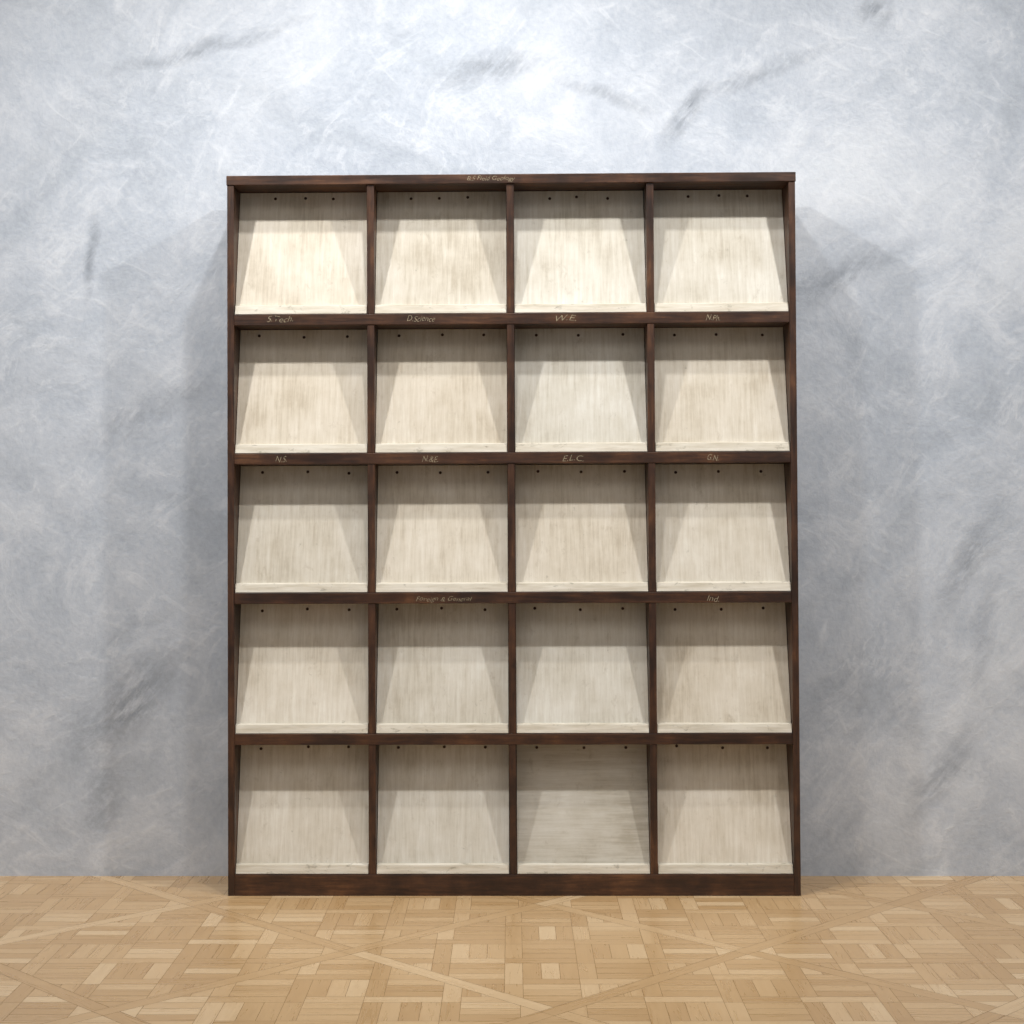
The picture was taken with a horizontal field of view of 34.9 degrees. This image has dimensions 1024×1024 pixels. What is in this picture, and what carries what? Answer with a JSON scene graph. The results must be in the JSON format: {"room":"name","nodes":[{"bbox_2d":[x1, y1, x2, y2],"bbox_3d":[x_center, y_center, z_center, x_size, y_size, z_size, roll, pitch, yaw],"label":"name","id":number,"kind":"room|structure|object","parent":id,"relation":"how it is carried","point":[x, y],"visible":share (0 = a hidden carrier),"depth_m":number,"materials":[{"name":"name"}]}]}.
{"room":"empty room","nodes":[
{"label":"empty room","id":0,"kind":"room"},
{"bbox_2d":[0,0,1023,875],"bbox_3d":[0.000,-0.687,4.875,10.000,3.680,0.150,0,0,0],"label":"wall","id":1,"kind":"structure","parent":0,"point":[899,124],"depth_m":4.80,"materials":[{"name":"paint"}]},
{"bbox_2d":[0,876,1023,1023],"bbox_3d":[0.000,1.073,1.675,10.000,0.001,6.250,0,0,0],"label":"floor","id":2,"kind":"structure","parent":0,"point":[970,974],"depth_m":3.95,"materials":[{"name":"brown wood"}]},
{"bbox_2d":[226,172,800,895],"bbox_3d":[0.005,0.061,4.644,1.605,2.022,0.196,0,0,0],"label":"display cabinet","id":3,"kind":"object","parent":2,"relation":"on","point":[513,608],"visible":1,"depth_m":4.60,"materials":[{"name":"brown wood"}]},
{"bbox_2d":[234,311,788,330],"bbox_3d":[-0.001,-0.541,4.641,1.552,0.039,0.179,0,0,0],"label":"shelf","id":4,"kind":"object","parent":3,"relation":"attached to","point":[243,320],"depth_m":4.55,"materials":[{"name":"brown wood"}]},
{"bbox_2d":[234,451,790,465],"bbox_3d":[0.001,-0.151,4.641,1.555,0.037,0.179,0,0,0],"label":"shelf","id":5,"kind":"object","parent":3,"relation":"attached to","point":[241,458],"depth_m":4.55,"materials":[{"name":"brown wood"}]},
{"bbox_2d":[234,591,791,603],"bbox_3d":[0.003,0.240,4.641,1.557,0.035,0.179,0,0,0],"label":"shelf","id":6,"kind":"object","parent":3,"relation":"attached to","point":[240,597],"depth_m":4.55,"materials":[{"name":"brown wood"}]},
{"bbox_2d":[235,725,792,744],"bbox_3d":[0.005,0.635,4.641,1.560,0.033,0.179,0,0,0],"label":"shelf","id":7,"kind":"object","parent":3,"relation":"attached to","point":[244,734],"depth_m":4.55,"materials":[{"name":"brown wood"}]}
]}

